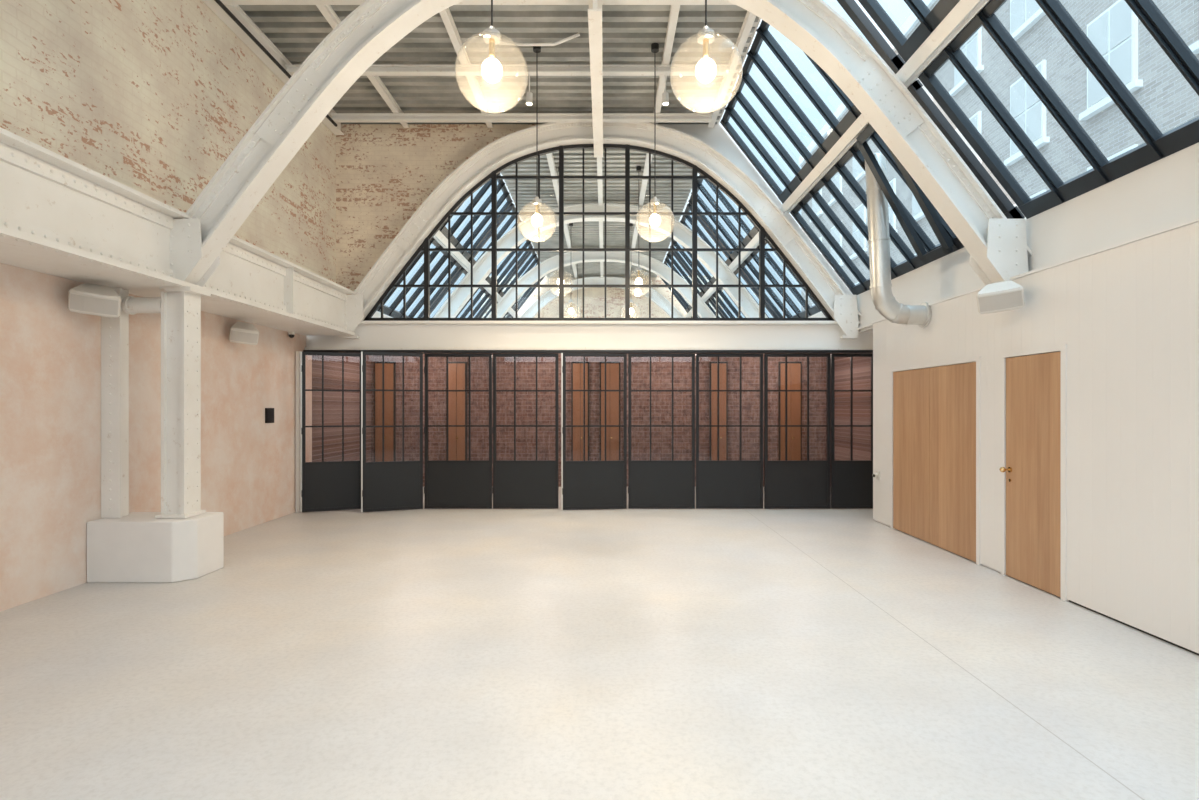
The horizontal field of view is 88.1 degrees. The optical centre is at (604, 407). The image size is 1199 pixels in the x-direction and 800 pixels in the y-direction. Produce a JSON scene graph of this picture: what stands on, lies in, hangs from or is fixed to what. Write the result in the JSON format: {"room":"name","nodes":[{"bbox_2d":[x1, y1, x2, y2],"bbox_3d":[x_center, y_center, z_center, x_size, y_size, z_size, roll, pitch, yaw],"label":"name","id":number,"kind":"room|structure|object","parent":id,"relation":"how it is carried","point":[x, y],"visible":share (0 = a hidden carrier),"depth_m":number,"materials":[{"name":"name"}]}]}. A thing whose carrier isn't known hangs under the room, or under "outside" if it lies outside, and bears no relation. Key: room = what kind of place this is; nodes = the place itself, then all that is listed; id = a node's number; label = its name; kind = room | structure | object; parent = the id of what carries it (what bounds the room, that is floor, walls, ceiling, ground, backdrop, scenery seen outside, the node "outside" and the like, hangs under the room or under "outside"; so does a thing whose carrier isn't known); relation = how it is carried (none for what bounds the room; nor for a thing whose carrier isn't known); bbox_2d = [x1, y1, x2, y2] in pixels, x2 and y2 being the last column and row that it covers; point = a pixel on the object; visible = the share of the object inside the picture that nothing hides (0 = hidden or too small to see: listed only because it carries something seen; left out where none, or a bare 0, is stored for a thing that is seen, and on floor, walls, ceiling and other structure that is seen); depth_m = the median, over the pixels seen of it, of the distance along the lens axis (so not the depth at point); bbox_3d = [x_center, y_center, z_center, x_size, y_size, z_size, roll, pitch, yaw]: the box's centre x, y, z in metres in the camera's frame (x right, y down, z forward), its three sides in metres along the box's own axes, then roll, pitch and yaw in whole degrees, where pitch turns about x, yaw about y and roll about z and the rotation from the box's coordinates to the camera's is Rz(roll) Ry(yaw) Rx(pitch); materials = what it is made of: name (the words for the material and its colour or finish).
{"room":"empty event hall","nodes":[
{"label":"empty event hall","id":0,"kind":"room"},
{"bbox_2d":[101,288,128,517],"bbox_3d":[-4.657,-0.050,5.911,0.175,2.170,0.158,0,0,0],"label":"column","id":1,"kind":"structure","parent":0,"point":[114,331],"depth_m":5.84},
{"bbox_2d":[0,0,335,282],"bbox_3d":[-4.680,-3.290,3.025,0.640,2.920,14.050,0,0,0],"label":"brick wall","id":2,"kind":"structure","parent":0,"point":[151,97],"depth_m":6.03,"materials":[{"name":"beige brick"}]},
{"bbox_2d":[0,263,370,611],"bbox_3d":[-4.875,0.175,4.300,0.250,2.850,16.600,0,0,0],"label":"wall","id":3,"kind":"structure","parent":0,"point":[50,353],"depth_m":5.84,"materials":[{"name":"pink paint"}]},
{"bbox_2d":[68,283,120,317],"bbox_3d":[-4.580,-0.966,5.586,0.372,0.306,0.412,0,0,-35],"label":"wall speaker","id":4,"kind":"object","parent":3,"relation":"attached to","point":[86,298],"visible":1,"depth_m":5.46},
{"bbox_2d":[229,322,259,344],"bbox_3d":[-4.610,-0.947,7.864,0.314,0.294,0.416,0,0,-45],"label":"wall speaker","id":5,"kind":"object","parent":3,"relation":"attached to","point":[240,332],"visible":1,"depth_m":7.76},
{"bbox_2d":[265,408,273,422],"bbox_3d":[-4.734,0.105,8.760,0.028,0.210,0.200,0,0,0],"label":"wall control panel","id":6,"kind":"object","parent":3,"relation":"attached to","point":[269,412],"visible":1,"depth_m":8.72,"materials":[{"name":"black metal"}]},
{"bbox_2d":[296,351,299,511],"bbox_3d":[-4.700,0.365,9.560,0.080,2.470,0.120,0,0,0],"label":"door frame","id":7,"kind":"structure","parent":3,"relation":"attached to","point":[297,352],"depth_m":9.50,"materials":[{"name":"white paint"}]},
{"bbox_2d":[303,350,872,353],"bbox_3d":[-0.075,-0.891,9.820,9.330,0.042,0.160,0,0,0],"label":"door track","id":8,"kind":"object","parent":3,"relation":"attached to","point":[332,351],"visible":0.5,"depth_m":9.74,"materials":[{"name":"black metal"}]},
{"bbox_2d":[300,351,360,511],"bbox_3d":[-4.233,0.364,9.620,0.882,2.448,0.062,0,0,-23],"label":"glazed door","id":9,"kind":"structure","parent":8,"relation":"hanging from","point":[330,485],"depth_m":9.58,"materials":[{"name":"black metal"}]},
{"bbox_2d":[361,352,422,511],"bbox_3d":[-3.298,0.364,9.626,0.906,2.448,0.062,0,0,-22],"label":"glazed door","id":10,"kind":"structure","parent":8,"relation":"attached to","point":[390,485],"depth_m":9.59,"materials":[{"name":"black metal"}]},
{"bbox_2d":[424,354,491,508],"bbox_3d":[-2.325,0.364,9.814,1.069,2.448,0.062,0,0,0],"label":"glazed door","id":11,"kind":"structure","parent":8,"relation":"attached to","point":[449,484],"depth_m":9.80,"materials":[{"name":"black metal"}]},
{"bbox_2d":[492,354,557,508],"bbox_3d":[-1.260,0.364,9.814,1.039,2.448,0.062,0,0,0],"label":"glazed door","id":12,"kind":"structure","parent":8,"relation":"attached to","point":[517,484],"depth_m":9.80,"materials":[{"name":"black metal"}]},
{"bbox_2d":[561,353,626,509],"bbox_3d":[-0.170,0.364,9.743,1.027,2.448,0.063,0,0,-6],"label":"glazed door","id":13,"kind":"structure","parent":8,"relation":"attached to","point":[584,484],"depth_m":9.72,"materials":[{"name":"black metal"}]},
{"bbox_2d":[628,354,694,508],"bbox_3d":[0.890,0.364,9.814,1.059,2.448,0.062,0,0,0],"label":"glazed door","id":14,"kind":"structure","parent":8,"relation":"attached to","point":[652,484],"depth_m":9.80,"materials":[{"name":"black metal"}]},
{"bbox_2d":[696,354,762,508],"bbox_3d":[1.966,0.364,9.814,1.069,2.448,0.062,0,0,0],"label":"glazed door","id":15,"kind":"structure","parent":8,"relation":"attached to","point":[720,484],"depth_m":9.80,"materials":[{"name":"black metal"}]},
{"bbox_2d":[764,353,829,508],"bbox_3d":[3.036,0.364,9.804,1.049,2.448,0.062,0,0,-1],"label":"glazed door","id":16,"kind":"structure","parent":8,"relation":"attached to","point":[788,484],"depth_m":9.79,"materials":[{"name":"black metal"}]},
{"bbox_2d":[831,354,872,508],"bbox_3d":[4.061,0.364,9.814,0.979,2.448,0.062,0,0,0],"label":"glazed door","id":17,"kind":"structure","parent":8,"relation":"attached to","point":[851,480],"depth_m":9.80,"materials":[{"name":"black metal"}]},
{"bbox_2d":[371,311,390,317],"bbox_3d":[-4.300,-1.590,16.155,0.200,0.380,11.690,0,0,0],"label":"wall","id":18,"kind":"structure","parent":0,"point":[376,314],"depth_m":11.50,"materials":[{"name":"white paint"}]},
{"bbox_2d":[377,173,512,317],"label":"window","id":19,"kind":"structure","parent":18,"relation":"in","point":[390,311],"depth_m":12.62,"materials":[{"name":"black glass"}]},
{"bbox_2d":[423,203,532,317],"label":"window","id":20,"kind":"structure","parent":18,"relation":"in","point":[511,207],"depth_m":16.44,"materials":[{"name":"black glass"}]},
{"bbox_2d":[479,251,545,317],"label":"window","id":21,"kind":"structure","parent":18,"relation":"in","point":[529,291],"depth_m":18.49,"materials":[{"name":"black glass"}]},
{"bbox_2d":[336,124,539,294],"bbox_3d":[-2.900,-2.990,10.175,4.200,3.220,0.250,0,0,0],"label":"wall","id":22,"kind":"structure","parent":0,"point":[385,172],"depth_m":10.05,"materials":[{"name":"beige brick"}]},
{"bbox_2d":[239,5,758,123],"bbox_3d":[-1.575,-4.740,3.150,6.810,0.220,14.300,0,0,0],"label":"ceiling","id":23,"kind":"structure","parent":0,"point":[629,32],"depth_m":8.03,"materials":[{"name":"grey metal"}]},
{"bbox_2d":[202,0,343,134],"bbox_3d":[-4.280,-4.513,3.000,0.140,0.225,14.000,0,0,0],"label":"ceiling beam","id":24,"kind":"structure","parent":23,"relation":"attached to","point":[235,10],"depth_m":7.59,"materials":[{"name":"white metal"}]},
{"bbox_2d":[316,5,408,127],"bbox_3d":[-3.200,-4.572,3.000,0.090,0.105,14.000,0,0,0],"label":"ceiling beam","id":25,"kind":"structure","parent":23,"relation":"attached to","point":[327,11],"depth_m":8.68,"materials":[{"name":"white metal"}]},
{"bbox_2d":[214,0,579,126],"bbox_3d":[-2.218,-4.324,5.250,3.849,0.185,8.500,0,0,0],"label":"conduit","id":26,"kind":"object","parent":23,"relation":"attached to","point":[218,2],"visible":0.72,"depth_m":7.28,"materials":[{"name":"grey metal"}]},
{"bbox_2d":[439,7,492,127],"bbox_3d":[-1.850,-4.572,3.000,0.090,0.105,14.000,0,0,0],"label":"ceiling beam","id":27,"kind":"structure","parent":23,"relation":"attached to","point":[446,16],"depth_m":7.95,"materials":[{"name":"white metal"}]},
{"bbox_2d":[220,0,734,4],"bbox_3d":[-1.280,-4.468,6.750,5.840,0.095,0.100,0,0,0],"label":"ceiling beam","id":28,"kind":"structure","parent":23,"relation":"attached to","point":[225,2],"depth_m":6.76,"materials":[{"name":"white paint"}]},
{"bbox_2d":[455,0,527,112],"bbox_3d":[-0.784,-3.348,4.300,0.500,2.555,0.500,0,0,0],"label":"globe pendant lamp","id":29,"kind":"object","parent":23,"relation":"hanging from","point":[491,68],"visible":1,"depth_m":4.27,"materials":[{"name":"clear glass"}]},
{"bbox_2d":[331,113,711,122],"bbox_3d":[-1.280,-4.468,9.550,5.840,0.095,0.100,0,0,0],"label":"ceiling beam","id":30,"kind":"structure","parent":23,"relation":"attached to","point":[336,117],"depth_m":9.53,"materials":[{"name":"white paint"}]},
{"bbox_2d":[526,75,532,105],"bbox_3d":[-1.003,-4.208,8.197,0.090,0.385,0.090,0,0,0],"label":"ceiling spotlight","id":31,"kind":"object","parent":23,"relation":"hanging from","point":[529,96],"depth_m":8.17,"materials":[{"name":"white metal"}]},
{"bbox_2d":[517,46,556,241],"bbox_3d":[-0.866,-3.373,7.900,0.500,2.505,0.500,0,0,0],"label":"globe pendant lamp","id":32,"kind":"object","parent":23,"relation":"hanging from","point":[536,220],"visible":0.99,"depth_m":7.89,"materials":[{"name":"clear glass"}]},
{"bbox_2d":[565,223,578,313],"bbox_3d":[-0.850,-3.388,15.500,0.500,2.475,0.500,0,0,0],"label":"globe pendant lamp","id":33,"kind":"object","parent":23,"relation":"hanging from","point":[570,311],"visible":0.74,"depth_m":15.46,"materials":[{"name":"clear glass"}]},
{"bbox_2d":[577,263,577,317],"bbox_3d":[-0.850,-3.388,19.100,0.500,2.475,0.500,0,0,0],"label":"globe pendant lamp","id":34,"kind":"object","parent":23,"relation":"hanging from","point":[577,263],"visible":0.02,"depth_m":19.09,"materials":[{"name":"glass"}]},
{"bbox_2d":[623,223,636,313],"bbox_3d":[0.650,-3.388,15.500,0.500,2.475,0.500,0,0,0],"label":"globe pendant lamp","id":35,"kind":"object","parent":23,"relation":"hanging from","point":[631,224],"visible":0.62,"depth_m":15.46,"materials":[{"name":"clear glass"}]},
{"bbox_2d":[632,166,651,294],"bbox_3d":[0.650,-3.388,11.900,0.500,2.475,0.500,0,0,0],"label":"globe pendant lamp","id":36,"kind":"object","parent":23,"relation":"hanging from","point":[638,281],"visible":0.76,"depth_m":11.86,"materials":[{"name":"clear glass"}]},
{"bbox_2d":[635,43,674,241],"bbox_3d":[0.637,-3.373,7.900,0.500,2.505,0.500,0,0,0],"label":"globe pendant lamp","id":37,"kind":"object","parent":23,"relation":"hanging from","point":[654,220],"visible":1,"depth_m":7.88,"materials":[{"name":"clear glass"}]},
{"bbox_2d":[653,5,679,124],"bbox_3d":[0.800,-4.572,3.000,0.090,0.105,14.000,0,0,0],"label":"ceiling beam","id":38,"kind":"structure","parent":23,"relation":"attached to","point":[674,9],"depth_m":7.80,"materials":[{"name":"white metal"}]},
{"bbox_2d":[670,0,742,112],"bbox_3d":[0.700,-3.348,4.300,0.500,2.555,0.500,0,0,0],"label":"globe pendant lamp","id":39,"kind":"object","parent":23,"relation":"hanging from","point":[706,67],"visible":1,"depth_m":4.27,"materials":[{"name":"clear glass"}]},
{"bbox_2d":[708,11,755,127],"bbox_3d":[1.700,-4.572,3.000,0.090,0.105,14.000,0,0,0],"label":"ceiling beam","id":40,"kind":"structure","parent":23,"relation":"attached to","point":[749,19],"depth_m":8.13,"materials":[{"name":"white metal"}]},
{"bbox_2d":[285,64,729,75],"bbox_3d":[-1.280,-4.468,8.200,5.840,0.095,0.100,0,0,0],"label":"ceiling beam","id":41,"kind":"structure","parent":0,"point":[374,69],"depth_m":8.17,"materials":[{"name":"white metal"}]},
{"bbox_2d":[0,487,1198,799],"bbox_3d":[-0.125,1.675,4.350,9.750,0.150,17.100,0,0,0],"label":"floor","id":42,"kind":"structure","parent":0,"point":[352,654],"depth_m":3.70,"materials":[{"name":"concrete"}]},
{"bbox_2d":[87,512,223,582],"bbox_3d":[-4.282,1.320,5.945,0.925,0.560,0.550,0,0,0],"label":"plinth","id":43,"kind":"object","parent":42,"relation":"on","point":[136,547],"visible":0.96,"depth_m":5.67,"materials":[{"name":"white concrete"}]},
{"bbox_2d":[155,291,205,517],"bbox_3d":[-4.080,-0.032,5.970,0.280,2.135,0.300,0,0,0],"label":"steel column","id":44,"kind":"structure","parent":43,"relation":"on","point":[180,311],"depth_m":5.89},
{"bbox_2d":[0,127,354,335],"bbox_3d":[-4.338,-1.565,2.880,0.815,0.870,13.761,0,0,0],"label":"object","id":45,"kind":"object","parent":44,"relation":"on","point":[60,216],"visible":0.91,"depth_m":5.27,"materials":[{"name":"white metal"}]},
{"bbox_2d":[121,296,160,314],"bbox_3d":[-4.380,-0.980,5.920,0.360,0.174,0.174,0,0,0],"label":"pipe","id":46,"kind":"object","parent":45,"relation":"attached to","point":[132,305],"visible":0.9,"depth_m":5.85,"materials":[{"name":"metal"}]},
{"bbox_2d":[288,332,294,337],"bbox_3d":[-4.700,-1.094,9.300,0.090,0.088,0.090,0,0,0],"label":"dome camera","id":47,"kind":"object","parent":45,"relation":"attached to","point":[291,334],"visible":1,"depth_m":9.27,"materials":[{"name":"black plastic"}]},
{"bbox_2d":[588,0,602,156],"bbox_3d":[-0.100,-4.060,7.910,0.140,0.280,3.580,0,0,0],"label":"ceiling beam","id":48,"kind":"structure","parent":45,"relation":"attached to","point":[595,6],"depth_m":7.22,"materials":[{"name":"white paint"}]},
{"bbox_2d":[159,0,1031,296],"bbox_3d":[-0.100,-2.825,5.969,8.443,3.450,0.302,0,0,0],"label":"steel arch","id":49,"kind":"object","parent":45,"relation":"on","point":[996,245],"depth_m":5.91,"materials":[{"name":"white metal"}]},
{"bbox_2d":[363,144,833,320],"bbox_3d":[-0.100,-2.695,9.960,7.902,3.091,0.090,0,0,0],"label":"window","id":50,"kind":"structure","parent":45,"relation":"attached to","point":[425,246],"depth_m":9.93,"materials":[{"name":"black metal"}]},
{"bbox_2d":[780,0,990,213],"bbox_3d":[2.922,-3.225,3.000,0.249,0.235,14.000,0,0,0],"label":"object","id":51,"kind":"structure","parent":45,"relation":"attached to","point":[964,12],"depth_m":5.77,"materials":[{"name":"white paint"}]},
{"bbox_2d":[720,0,1024,294],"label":"frame","id":52,"kind":"structure","parent":51,"relation":"attached to","point":[861,151],"depth_m":7.88,"materials":[{"name":"black metal"}]},
{"bbox_2d":[501,149,697,277],"bbox_3d":[-0.110,-4.740,16.160,3.880,0.220,11.680,0,0,0],"label":"ceiling beyond","id":53,"kind":"structure","parent":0,"point":[615,158],"depth_m":13.51,"materials":[{"name":"grey metal"}]},
{"bbox_2d":[546,153,576,278],"bbox_3d":[-1.000,-4.572,16.200,0.100,0.105,11.600,0,0,0],"label":"ceiling beam","id":54,"kind":"structure","parent":53,"relation":"attached to","point":[550,158],"depth_m":12.83,"materials":[{"name":"white metal"}]},
{"bbox_2d":[597,157,603,277],"bbox_3d":[-0.100,-4.572,16.200,0.100,0.105,11.600,0,0,0],"label":"ceiling beam","id":55,"kind":"structure","parent":53,"relation":"attached to","point":[599,159],"depth_m":13.31,"materials":[{"name":"white metal"}]},
{"bbox_2d":[630,153,652,272],"bbox_3d":[0.800,-4.572,16.200,0.100,0.105,11.600,0,0,0],"label":"ceiling beam","id":56,"kind":"structure","parent":53,"relation":"attached to","point":[646,167],"depth_m":13.04,"materials":[{"name":"white metal"}]},
{"bbox_2d":[338,123,860,338],"bbox_3d":[-0.100,-2.825,9.879,8.443,3.450,0.302,0,0,0],"label":"steel arch","id":57,"kind":"object","parent":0,"point":[842,307],"depth_m":9.81,"materials":[{"name":"white metal"}]},
{"bbox_2d":[371,354,830,486],"bbox_3d":[-0.125,0.175,12.725,9.750,2.850,0.250,0,0,0],"label":"wall","id":58,"kind":"structure","parent":0,"point":[661,367],"depth_m":12.60,"materials":[{"name":"brown brick"}]},
{"bbox_2d":[374,362,395,461],"bbox_3d":[-4.460,0.330,12.514,0.420,2.540,0.152,0,0,0],"label":"wooden door","id":59,"kind":"structure","parent":58,"relation":"in","point":[389,367],"depth_m":12.52,"materials":[{"name":"brown wood"}]},
{"bbox_2d":[448,362,466,459],"bbox_3d":[-3.000,0.330,12.514,0.400,2.540,0.152,0,0,0],"label":"wooden door","id":60,"kind":"structure","parent":58,"relation":"in","point":[457,371],"depth_m":12.52,"materials":[{"name":"brown wood"}]},
{"bbox_2d":[571,362,588,460],"bbox_3d":[-0.500,0.330,12.514,0.360,2.540,0.152,0,0,0],"label":"wooden door","id":61,"kind":"structure","parent":58,"relation":"in","point":[576,367],"depth_m":12.52,"materials":[{"name":"brown wood"}]},
{"bbox_2d":[600,362,619,460],"bbox_3d":[0.100,0.330,12.514,0.420,2.540,0.152,0,0,0],"label":"wooden door","id":62,"kind":"structure","parent":58,"relation":"in","point":[612,368],"depth_m":12.52,"materials":[{"name":"brown wood"}]},
{"bbox_2d":[709,362,727,459],"bbox_3d":[2.300,0.330,12.514,0.360,2.540,0.152,0,0,0],"label":"wooden door","id":63,"kind":"structure","parent":58,"relation":"in","point":[723,366],"depth_m":12.52,"materials":[{"name":"brown wood"}]},
{"bbox_2d":[778,362,801,459],"bbox_3d":[3.750,0.330,12.514,0.460,2.540,0.152,0,0,0],"label":"wooden door","id":64,"kind":"structure","parent":58,"relation":"in","point":[794,369],"depth_m":12.52,"materials":[{"name":"brown wood"}]},
{"bbox_2d":[481,276,722,317],"bbox_3d":[-0.100,-3.050,22.100,8.600,3.300,0.200,0,0,0],"label":"wall","id":65,"kind":"structure","parent":0,"point":[594,298],"depth_m":22.00,"materials":[{"name":"paint"}]},
{"bbox_2d":[433,230,519,317],"bbox_3d":[-3.122,-3.225,16.175,0.249,0.235,11.650,0,0,0],"label":"beam","id":66,"kind":"structure","parent":65,"relation":"attached to","point":[439,237],"depth_m":13.17,"materials":[{"name":"white metal"}]},
{"bbox_2d":[685,232,758,317],"bbox_3d":[2.922,-3.225,16.175,0.249,0.235,11.650,0,0,0],"label":"beam","id":67,"kind":"structure","parent":65,"relation":"attached to","point":[754,243],"depth_m":13.51,"materials":[{"name":"white metal"}]},
{"bbox_2d":[662,75,668,105],"bbox_3d":[0.801,-4.208,8.197,0.090,0.384,0.090,0,0,0],"label":"ceiling spotlight","id":68,"kind":"object","parent":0,"point":[665,96],"depth_m":8.17,"materials":[{"name":"white metal"}]},
{"bbox_2d":[658,124,852,294],"bbox_3d":[1.625,-2.990,10.175,4.850,3.220,0.250,0,0,0],"label":"wall","id":69,"kind":"structure","parent":0,"point":[716,136],"depth_m":10.05,"materials":[{"name":"white paint"}]},
{"bbox_2d":[305,321,872,349],"bbox_3d":[-0.075,-1.147,10.030,9.330,0.465,0.540,0,0,0],"label":"beam","id":70,"kind":"structure","parent":69,"relation":"attached to","point":[374,335],"depth_m":9.84,"materials":[{"name":"white paint"}]},
{"bbox_2d":[716,18,760,123],"bbox_3d":[1.790,-4.745,3.150,0.140,0.210,14.300,0,0,0],"label":"trim","id":71,"kind":"structure","parent":69,"relation":"attached to","point":[755,24],"depth_m":8.38,"materials":[{"name":"white paint"}]},
{"bbox_2d":[835,357,870,459],"bbox_3d":[4.675,0.175,11.330,0.150,2.850,2.540,0,0,0],"label":"wall","id":72,"kind":"structure","parent":0,"point":[861,365],"depth_m":11.44,"materials":[{"name":"brown brick"}]},
{"bbox_2d":[808,142,1198,331],"bbox_3d":[4.355,-0.100,9.000,0.790,3.400,26.000,0,0,0],"label":"wall","id":73,"kind":"structure","parent":0,"point":[1163,193],"depth_m":5.15,"materials":[{"name":"white paint"}]},
{"bbox_2d":[660,251,724,317],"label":"window","id":74,"kind":"structure","parent":73,"relation":"in","point":[676,293],"depth_m":18.47,"materials":[{"name":"black metal"}]},
{"bbox_2d":[670,203,777,317],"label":"window","id":75,"kind":"structure","parent":73,"relation":"in","point":[729,260],"depth_m":16.44,"materials":[{"name":"black metal"}]},
{"bbox_2d":[688,175,820,317],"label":"window","id":76,"kind":"structure","parent":73,"relation":"in","point":[814,309],"depth_m":12.62,"materials":[{"name":"black metal"}]},
{"bbox_2d":[858,0,1198,218],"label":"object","id":77,"kind":"structure","parent":73,"relation":"in","point":[1157,145],"depth_m":4.93,"materials":[{"name":"black metal"}]},
{"bbox_2d":[873,222,1198,654],"bbox_3d":[3.960,0.200,2.420,0.280,2.800,12.840,0,0,0],"label":"wall","id":78,"kind":"structure","parent":0,"point":[1126,316],"depth_m":4.66,"materials":[{"name":"white paint"}]},
{"bbox_2d":[872,471,879,479],"bbox_3d":[3.773,0.940,8.647,0.092,0.120,0.105,0,0,0],"label":"wall socket","id":79,"kind":"object","parent":78,"relation":"attached to","point":[877,474],"visible":1,"depth_m":8.62,"materials":[{"name":"white plastic"}]},
{"bbox_2d":[865,153,930,327],"bbox_3d":[3.461,-1.984,7.400,0.712,2.047,0.300,0,0,0],"label":"ventilation duct","id":80,"kind":"object","parent":78,"relation":"attached to","point":[885,303],"visible":0.93,"depth_m":7.30,"materials":[{"name":"white metal"}]},
{"bbox_2d":[890,356,981,564],"bbox_3d":[3.877,0.535,7.295,0.137,2.130,1.970,0,0,0],"label":"door","id":81,"kind":"structure","parent":78,"relation":"in","point":[935,406],"depth_m":7.10,"materials":[{"name":"brown wood"}]},
{"bbox_2d":[976,281,1024,313],"bbox_3d":[3.650,-1.016,5.716,0.372,0.306,0.412,0,0,35],"label":"wall speaker","id":82,"kind":"object","parent":78,"relation":"attached to","point":[1005,295],"visible":1,"depth_m":5.58},
{"bbox_2d":[999,344,1068,600],"bbox_3d":[3.832,0.535,5.550,0.226,2.130,0.840,0,0,0],"label":"door","id":83,"kind":"structure","parent":78,"relation":"in","point":[1033,470],"depth_m":5.50,"materials":[{"name":"brown wood"}]},
{"bbox_2d":[872,217,1198,323],"bbox_3d":[3.910,-1.212,2.420,0.220,0.025,12.840,0,0,0],"label":"trim","id":84,"kind":"structure","parent":78,"relation":"on","point":[1194,220],"depth_m":4.88,"materials":[{"name":"white paint"}]},
{"label":"outside","id":85,"kind":"structure","parent":0,"visible":0},
{"bbox_2d":[799,0,1198,316],"bbox_3d":[9.680,-4.750,12.000,0.640,14.700,36.000,0,0,0],"label":"neighbouring building","id":86,"kind":"structure","parent":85,"point":[1112,26],"depth_m":13.19,"materials":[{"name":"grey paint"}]},
{"bbox_3d":[-0.125,-1.330,16.155,9.750,0.140,11.690,0,0,0],"label":"floor","id":87,"kind":"structure","parent":0,"visible":0},
{"bbox_2d":[433,203,767,317],"bbox_3d":[-0.100,-2.850,13.900,8.443,3.400,0.260,0,0,0],"label":"steel arch","id":88,"kind":"object","parent":87,"relation":"on","point":[682,234],"visible":0.62,"depth_m":13.84,"materials":[{"name":"white metal"}]},
{"bbox_2d":[486,251,715,317],"bbox_3d":[-0.100,-2.850,17.800,8.443,3.400,0.260,0,0,0],"label":"steel arch","id":89,"kind":"object","parent":87,"relation":"on","point":[507,301],"visible":0.51,"depth_m":17.75,"materials":[{"name":"white metal"}]},
{"bbox_2d":[520,277,683,317],"bbox_3d":[-0.100,-2.850,21.600,8.443,3.400,0.260,0,0,0],"label":"steel arch","id":90,"kind":"object","parent":87,"relation":"on","point":[549,296],"visible":0.48,"depth_m":21.55,"materials":[{"name":"white metal"}]}
]}

